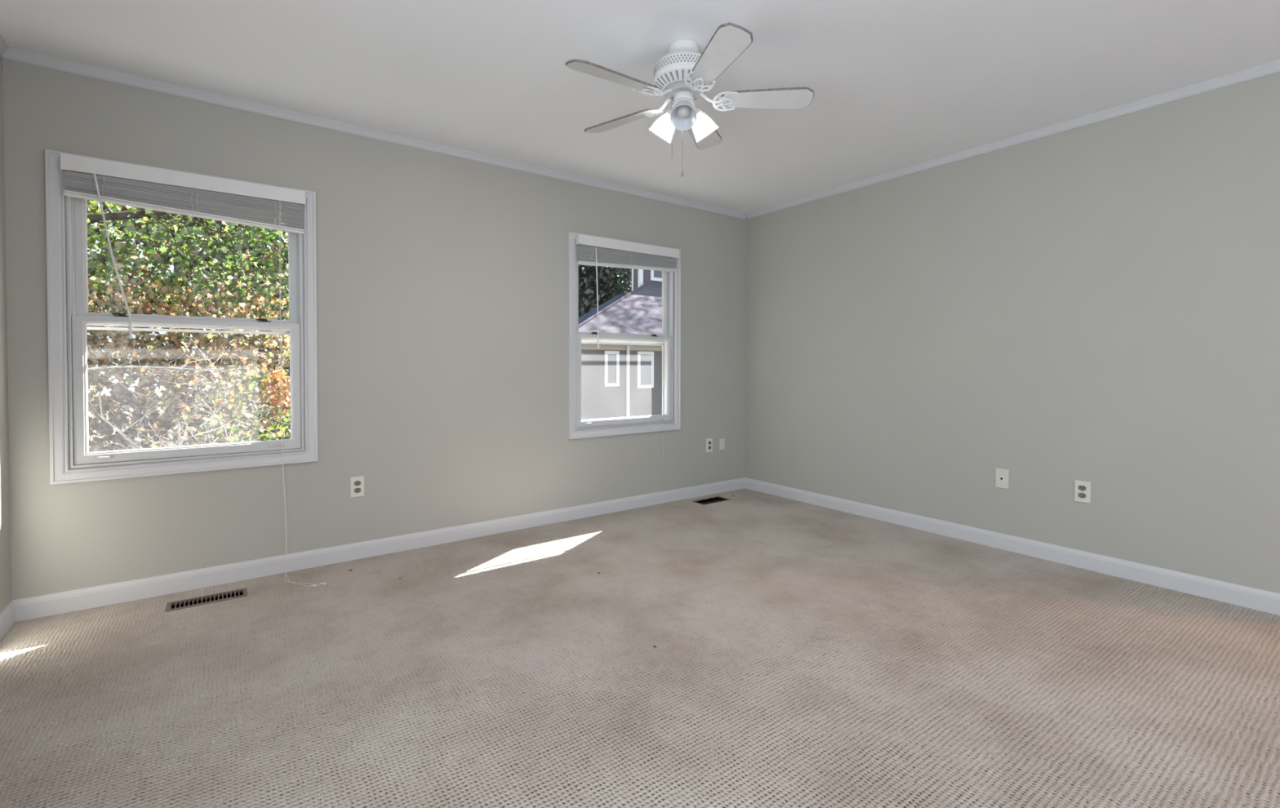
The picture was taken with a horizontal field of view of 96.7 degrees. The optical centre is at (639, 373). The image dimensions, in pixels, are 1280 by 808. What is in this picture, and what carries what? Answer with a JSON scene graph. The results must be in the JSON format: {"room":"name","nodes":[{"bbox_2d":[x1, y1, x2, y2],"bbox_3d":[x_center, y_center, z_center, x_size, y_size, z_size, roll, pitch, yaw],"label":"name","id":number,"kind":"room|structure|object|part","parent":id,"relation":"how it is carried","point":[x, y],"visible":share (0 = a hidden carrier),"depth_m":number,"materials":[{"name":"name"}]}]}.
{"room":"empty bedroom","nodes":[
{"label":"empty bedroom","id":0,"kind":"room"},
{"bbox_2d":[0,55,11,613],"bbox_3d":[-1.135,-0.108,0.208,0.125,2.430,5.325,-1,1,-36],"label":"wall","id":1,"kind":"structure","parent":0,"point":[5,515],"depth_m":2.35,"materials":[{"name":"paint"}]},
{"bbox_2d":[0,34,8,56],"bbox_3d":[-1.104,-1.302,0.274,0.024,0.044,5.176,-1,1,-36],"label":"crown molding","id":2,"kind":"structure","parent":1,"relation":"attached to","point":[4,46],"depth_m":2.33,"materials":[{"name":"paint"}]},
{"bbox_2d":[0,601,15,640],"bbox_3d":[-1.114,1.046,0.312,0.012,0.102,5.187,-1,1,-36],"label":"baseboard","id":3,"kind":"structure","parent":1,"relation":"attached to","point":[7,616],"depth_m":2.32,"materials":[{"name":"paint"}]},
{"bbox_2d":[2,57,746,600],"bbox_3d":[-0.902,-0.164,3.757,4.698,2.430,0.125,-1,1,-36],"label":"wall","id":4,"kind":"structure","parent":0,"point":[442,297],"depth_m":3.27,"materials":[{"name":"paint"}]},
{"bbox_2d":[44,149,318,484],"bbox_3d":[-2.196,-0.243,2.826,1.023,1.446,0.196,-1,1,-36],"label":"window","id":5,"kind":"structure","parent":4,"relation":"in","point":[71,461],"depth_m":2.62,"materials":[{"name":"paint"}]},
{"bbox_3d":[-2.187,-0.560,2.806,0.858,0.674,0.035,-1,1,-36],"label":"sash","id":6,"kind":"part","parent":5,"relation":"part of","materials":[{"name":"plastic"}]},
{"bbox_3d":[-2.163,0.070,2.782,0.869,0.665,0.032,-1,1,-36],"label":"sash","id":7,"kind":"part","parent":5,"relation":"part of","materials":[{"name":"plastic"}]},
{"bbox_3d":[-2.214,0.092,2.852,0.870,0.620,0.010,-1,1,-36],"label":"screen frame","id":8,"kind":"part","parent":5,"relation":"part of","materials":[{"name":"plastic"}]},
{"bbox_2d":[60,152,326,587],"bbox_3d":[-2.023,0.050,2.634,0.956,1.995,0.328,-1,1,-36],"label":"window blind","id":9,"kind":"object","parent":5,"relation":"attached to","point":[245,211],"visible":1,"depth_m":2.69,"materials":[{"name":"plastic"}]},
{"bbox_3d":[-2.129,-0.762,2.728,0.895,0.068,0.025,-1,1,-36],"label":"rail","id":10,"kind":"part","parent":9,"relation":"part of","materials":[{"name":"plastic"}]},
{"bbox_3d":[-1.735,0.080,2.858,0.102,1.929,0.290,-1,1,-36],"label":"pull cord","id":11,"kind":"part","parent":9,"relation":"part of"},
{"bbox_3d":[-1.730,0.079,2.847,0.316,1.929,0.069,1,1,31],"label":"pull cord","id":12,"kind":"part","parent":9,"relation":"part of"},
{"bbox_2d":[350,475,364,497],"bbox_3d":[-1.582,0.636,3.189,0.070,0.114,0.008,-1,1,-36],"label":"wall outlet","id":13,"kind":"object","parent":4,"relation":"attached to","point":[357,483],"visible":1,"depth_m":3.19,"materials":[{"name":"plastic"}]},
{"bbox_2d":[354,488,360,493],"bbox_3d":[-1.581,0.655,3.187,0.034,0.028,0.002,-1,1,-36],"label":"receptacle","id":14,"kind":"object","parent":13,"relation":"attached to","point":[356,490],"depth_m":3.19,"materials":[{"name":"grey plastic"}]},
{"bbox_2d":[354,480,360,485],"bbox_3d":[-1.581,0.615,3.186,0.034,0.028,0.002,-1,1,-36],"label":"receptacle","id":15,"kind":"object","parent":13,"relation":"attached to","point":[356,482],"depth_m":3.19,"materials":[{"name":"grey plastic"}]},
{"bbox_2d":[2,47,746,219],"bbox_3d":[-0.857,-1.356,3.678,4.448,0.044,0.024,-1,1,-36],"label":"crown molding","id":16,"kind":"structure","parent":4,"relation":"attached to","point":[12,54],"depth_m":3.03,"materials":[{"name":"paint"}]},
{"bbox_2d":[11,477,745,622],"bbox_3d":[-0.862,0.993,3.720,4.448,0.102,0.012,-1,1,-36],"label":"baseboard","id":17,"kind":"structure","parent":4,"relation":"attached to","point":[52,604],"depth_m":3.07,"materials":[{"name":"paint"}]},
{"bbox_2d":[567,231,680,439],"bbox_3d":[-0.140,-0.265,4.332,1.023,1.446,0.196,-1,1,-36],"label":"window","id":18,"kind":"structure","parent":4,"relation":"in","point":[578,428],"depth_m":4.31,"materials":[{"name":"paint"}]},
{"bbox_3d":[-0.131,-0.582,4.313,0.858,0.674,0.035,-1,1,-36],"label":"sash","id":19,"kind":"part","parent":18,"relation":"part of","materials":[{"name":"plastic"}]},
{"bbox_3d":[-0.158,0.070,4.359,0.870,0.620,0.010,-1,1,-36],"label":"screen frame","id":20,"kind":"part","parent":18,"relation":"part of","materials":[{"name":"plastic"}]},
{"bbox_3d":[-0.106,0.048,4.288,0.869,0.665,0.032,-1,1,-36],"label":"sash","id":21,"kind":"part","parent":18,"relation":"part of","materials":[{"name":"plastic"}]},
{"bbox_2d":[575,233,679,457],"bbox_3d":[-0.067,-0.154,4.235,0.910,1.636,0.052,-1,1,-36],"label":"window blind","id":22,"kind":"object","parent":18,"relation":"attached to","point":[587,255],"visible":1,"depth_m":4.17,"materials":[{"name":"plastic"}]},
{"bbox_3d":[-0.073,-0.793,4.234,0.895,0.056,0.025,-1,1,-36],"label":"rail","id":23,"kind":"part","parent":22,"relation":"part of","materials":[{"name":"plastic"}]},
{"bbox_3d":[0.191,-0.124,4.432,0.012,1.570,0.021,-1,1,-36],"label":"pull cord","id":24,"kind":"part","parent":22,"relation":"part of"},
{"bbox_2d":[706,438,712,452],"bbox_3d":[0.583,0.603,4.776,0.070,0.114,0.008,-1,1,-36],"label":"wall outlet","id":25,"kind":"object","parent":4,"relation":"attached to","point":[708,441],"visible":1,"depth_m":4.77,"materials":[{"name":"plastic"}]},
{"bbox_2d":[719,438,724,449],"bbox_3d":[0.703,0.605,4.863,0.060,0.095,0.008,-1,1,-36],"label":"cover plate","id":26,"kind":"object","parent":4,"relation":"attached to","point":[722,442],"visible":1,"depth_m":4.86,"materials":[{"name":"white plastic"}]},
{"bbox_2d":[0,488,1279,807],"bbox_3d":[0.671,1.066,1.629,4.448,0.001,5.200,-1,1,-36],"label":"floor","id":27,"kind":"structure","parent":0,"point":[805,655],"depth_m":1.95,"materials":[{"name":"carpet"}]},
{"bbox_2d":[165,587,247,612],"bbox_3d":[-2.001,1.107,2.639,0.297,0.123,0.112,-1,1,-36],"label":"floor vent","id":28,"kind":"object","parent":27,"relation":"in","point":[174,606],"visible":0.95,"depth_m":2.64,"materials":[{"name":"beige metal"}]},
{"bbox_2d":[692,496,729,505],"bbox_3d":[0.574,1.079,4.570,0.297,0.121,0.145,-1,1,-36],"label":"floor vent","id":29,"kind":"object","parent":27,"relation":"in","point":[717,499],"visible":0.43,"depth_m":4.62,"materials":[{"name":"brown metal"}]},
{"bbox_2d":[0,0,1279,213],"bbox_3d":[0.673,-1.404,1.590,4.698,0.120,5.450,-1,1,-36],"label":"ceiling","id":30,"kind":"structure","parent":0,"point":[895,84],"depth_m":2.51,"materials":[{"name":"paint"}]},
{"bbox_2d":[564,22,813,177],"bbox_3d":[0.149,-1.091,2.354,0.993,0.528,1.030,-1,1,-36],"label":"ceiling fan","id":31,"kind":"object","parent":30,"relation":"hanging from","point":[683,75],"visible":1,"depth_m":2.30,"materials":[{"name":"white metal"}]},
{"bbox_3d":[-0.106,-1.136,2.181,0.378,0.037,0.124,-1,1,-36],"label":"fan blade","id":32,"kind":"part","parent":31,"relation":"part of","materials":[{"name":"white wood"}]},
{"bbox_3d":[-0.092,-1.142,2.583,0.378,0.037,0.124,1,1,38],"label":"fan blade","id":33,"kind":"part","parent":31,"relation":"part of","materials":[{"name":"white wood"}]},
{"bbox_3d":[0.093,-1.045,2.428,0.107,0.125,0.120,-1,1,-36],"label":"lamp shade","id":34,"kind":"part","parent":31,"relation":"part of","materials":[{"name":"white glass"}]},
{"bbox_3d":[0.138,-1.026,2.374,0.015,0.256,0.007,0,1,0],"label":"pull chain","id":35,"kind":"part","parent":31,"relation":"part of","materials":[{"name":"metal"}]},
{"bbox_3d":[0.171,-1.043,2.266,0.110,0.125,0.114,-1,1,-36],"label":"lamp shade","id":36,"kind":"part","parent":31,"relation":"part of","materials":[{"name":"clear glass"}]},
{"bbox_3d":[0.174,-1.064,2.290,0.061,0.077,0.064,-1,1,-36],"label":"light bulb","id":37,"kind":"part","parent":31,"relation":"part of","materials":[{"name":"white glass"}]},
{"bbox_3d":[0.298,-1.144,2.697,0.124,0.037,0.378,0,1,20],"label":"fan blade","id":38,"kind":"part","parent":31,"relation":"part of","materials":[{"name":"white wood"}]},
{"bbox_3d":[0.274,-1.045,2.415,0.121,0.125,0.108,-1,1,-36],"label":"lamp shade","id":39,"kind":"part","parent":31,"relation":"part of","materials":[{"name":"white glass"}]},
{"bbox_3d":[0.279,-1.134,2.041,0.124,0.037,0.378,0,1,-16],"label":"fan blade","id":40,"kind":"part","parent":31,"relation":"part of","materials":[{"name":"white wood"}]},
{"bbox_3d":[0.527,-1.139,2.362,0.378,0.037,0.124,0,1,2],"label":"fan blade","id":41,"kind":"part","parent":31,"relation":"part of","materials":[{"name":"white wood"}]},
{"bbox_2d":[745,71,1279,593],"bbox_3d":[2.554,-0.148,2.911,0.125,2.430,5.325,-1,1,-36],"label":"wall","id":42,"kind":"structure","parent":0,"point":[1098,304],"depth_m":3.15,"materials":[{"name":"paint"}]},
{"bbox_2d":[995,468,1008,488],"bbox_3d":[2.142,0.624,3.372,0.008,0.114,0.070,-1,1,-36],"label":"jack plate","id":43,"kind":"object","parent":42,"relation":"attached to","point":[1002,476],"visible":1,"depth_m":3.37,"materials":[{"name":"white plastic"}]},
{"bbox_2d":[745,477,1279,615],"bbox_3d":[1.926,0.996,3.668,0.012,0.102,3.367,-1,1,-36],"label":"baseboard","id":44,"kind":"structure","parent":42,"relation":"attached to","point":[1257,599],"depth_m":3.15,"materials":[{"name":"paint"}]},
{"bbox_2d":[746,59,1279,218],"bbox_3d":[2.465,-1.341,2.889,0.024,0.044,5.176,-1,1,-36],"label":"crown molding","id":45,"kind":"structure","parent":42,"relation":"attached to","point":[1273,67],"depth_m":3.13,"materials":[{"name":"paint"}]},
{"bbox_2d":[1074,480,1090,503],"bbox_3d":[2.374,0.636,3.055,0.008,0.114,0.070,-1,1,-36],"label":"wall outlet","id":46,"kind":"object","parent":42,"relation":"attached to","point":[1082,489],"visible":1,"depth_m":3.05,"materials":[{"name":"plastic"}]},
{"bbox_2d":[1078,493,1085,497],"bbox_3d":[2.371,0.655,3.054,0.002,0.028,0.034,-1,1,-36],"label":"receptacle","id":47,"kind":"object","parent":46,"relation":"attached to","point":[1080,495],"depth_m":3.05,"materials":[{"name":"grey plastic"}]},
{"bbox_2d":[1078,485,1086,490],"bbox_3d":[2.371,0.615,3.053,0.002,0.028,0.034,-1,1,-36],"label":"receptacle","id":48,"kind":"object","parent":46,"relation":"attached to","point":[1080,487],"depth_m":3.05,"materials":[{"name":"grey plastic"}]},
{"label":"outside","id":49,"kind":"structure","parent":0,"visible":0},
{"bbox_2d":[88,390,289,448],"bbox_3d":[-23.157,3.294,55.800,130.000,0.100,110.000,-1,1,-36],"label":"ground","id":50,"kind":"structure","parent":49,"point":[90,415],"depth_m":45.16,"materials":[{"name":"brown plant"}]},
{"bbox_2d":[88,204,181,449],"bbox_3d":[-13.722,-2.947,8.891,10.942,13.990,12.521,0,1,14],"label":"tree","id":51,"kind":"object","parent":50,"relation":"on","point":[105,424],"visible":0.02,"depth_m":10.96,"materials":[{"name":"green plant"}]},
{"bbox_2d":[86,199,290,439],"bbox_3d":[-4.959,-1.080,9.144,7.549,10.302,8.902,0,1,1],"label":"foliage","id":52,"kind":"object","parent":50,"relation":"on","point":[144,215],"visible":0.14,"depth_m":7.53,"materials":[{"name":"green plant"}]},
{"bbox_2d":[86,234,290,450],"bbox_3d":[-7.460,0.619,5.701,7.536,6.975,6.202,0,1,3],"label":"oak tree","id":53,"kind":"object","parent":50,"relation":"on","point":[101,300],"visible":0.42,"depth_m":6.96,"materials":[{"name":"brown plant"}]},
{"bbox_2d":[87,310,290,452],"bbox_3d":[-5.531,1.602,6.787,4.085,4.963,3.378,0,1,-4],"label":"bare shrub","id":54,"kind":"object","parent":50,"relation":"on","point":[188,415],"visible":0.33,"depth_m":6.44,"materials":[{"name":"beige plant"}]},
{"bbox_2d":[87,202,290,450],"bbox_3d":[-9.293,-3.933,11.545,13.768,15.878,10.004,0,1,20],"label":"tree","id":55,"kind":"object","parent":50,"relation":"on","point":[166,424],"visible":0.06,"depth_m":11.82,"materials":[{"name":"green plant"}]},
{"bbox_2d":[88,200,290,444],"bbox_3d":[-7.497,-2.932,14.579,11.375,13.782,12.491,0,1,-22],"label":"tree","id":56,"kind":"object","parent":50,"relation":"on","point":[268,349],"visible":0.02,"depth_m":11.58,"materials":[{"name":"green plant"}]},
{"bbox_2d":[189,339,290,439],"bbox_3d":[-3.993,1.833,7.205,2.655,4.492,1.918,-1,1,-36],"label":"bush","id":57,"kind":"object","parent":50,"relation":"on","point":[275,376],"visible":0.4,"depth_m":6.58,"materials":[{"name":"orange plant"}]},
{"bbox_2d":[208,368,290,442],"bbox_3d":[-4.582,2.007,7.148,2.193,4.148,2.105,0,1,26],"label":"bush","id":58,"kind":"object","parent":50,"relation":"on","point":[252,386],"visible":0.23,"depth_m":6.61,"materials":[{"name":"green plant"}]},
{"bbox_2d":[578,265,631,316],"bbox_3d":[-1.121,-6.691,40.483,13.912,26.294,17.892,0,1,-14],"label":"conifer tree","id":59,"kind":"object","parent":50,"relation":"on","point":[609,293],"visible":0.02,"depth_m":36.75,"materials":[{"name":"green plant"}]},
{"bbox_2d":[578,264,631,317],"bbox_3d":[-3.941,-7.025,34.796,16.732,21.336,15.792,0,1,22],"label":"conifer tree","id":60,"kind":"object","parent":50,"relation":"on","point":[587,303],"visible":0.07,"depth_m":33.53,"materials":[{"name":"green plant"}]},
{"bbox_2d":[578,268,662,419],"bbox_3d":[0.954,-0.930,25.114,16.101,9.450,11.600,-1,1,-36],"label":"house","id":61,"kind":"structure","parent":50,"relation":"on","point":[618,380],"depth_m":17.90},
{"bbox_3d":[-0.863,-0.143,17.319,0.340,0.900,0.011,-1,1,-36],"label":"pane","id":62,"kind":"part","parent":61,"relation":"part of","materials":[{"name":"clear glass"}]},
{"bbox_3d":[0.169,-0.114,18.076,0.460,0.980,0.011,-1,1,-36],"label":"pane","id":63,"kind":"part","parent":61,"relation":"part of","materials":[{"name":"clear glass"}]},
{"bbox_3d":[1.193,-4.777,25.560,1.540,1.090,0.018,-1,1,-36],"label":"pane","id":64,"kind":"part","parent":61,"relation":"part of","materials":[{"name":"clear glass"}]}
]}

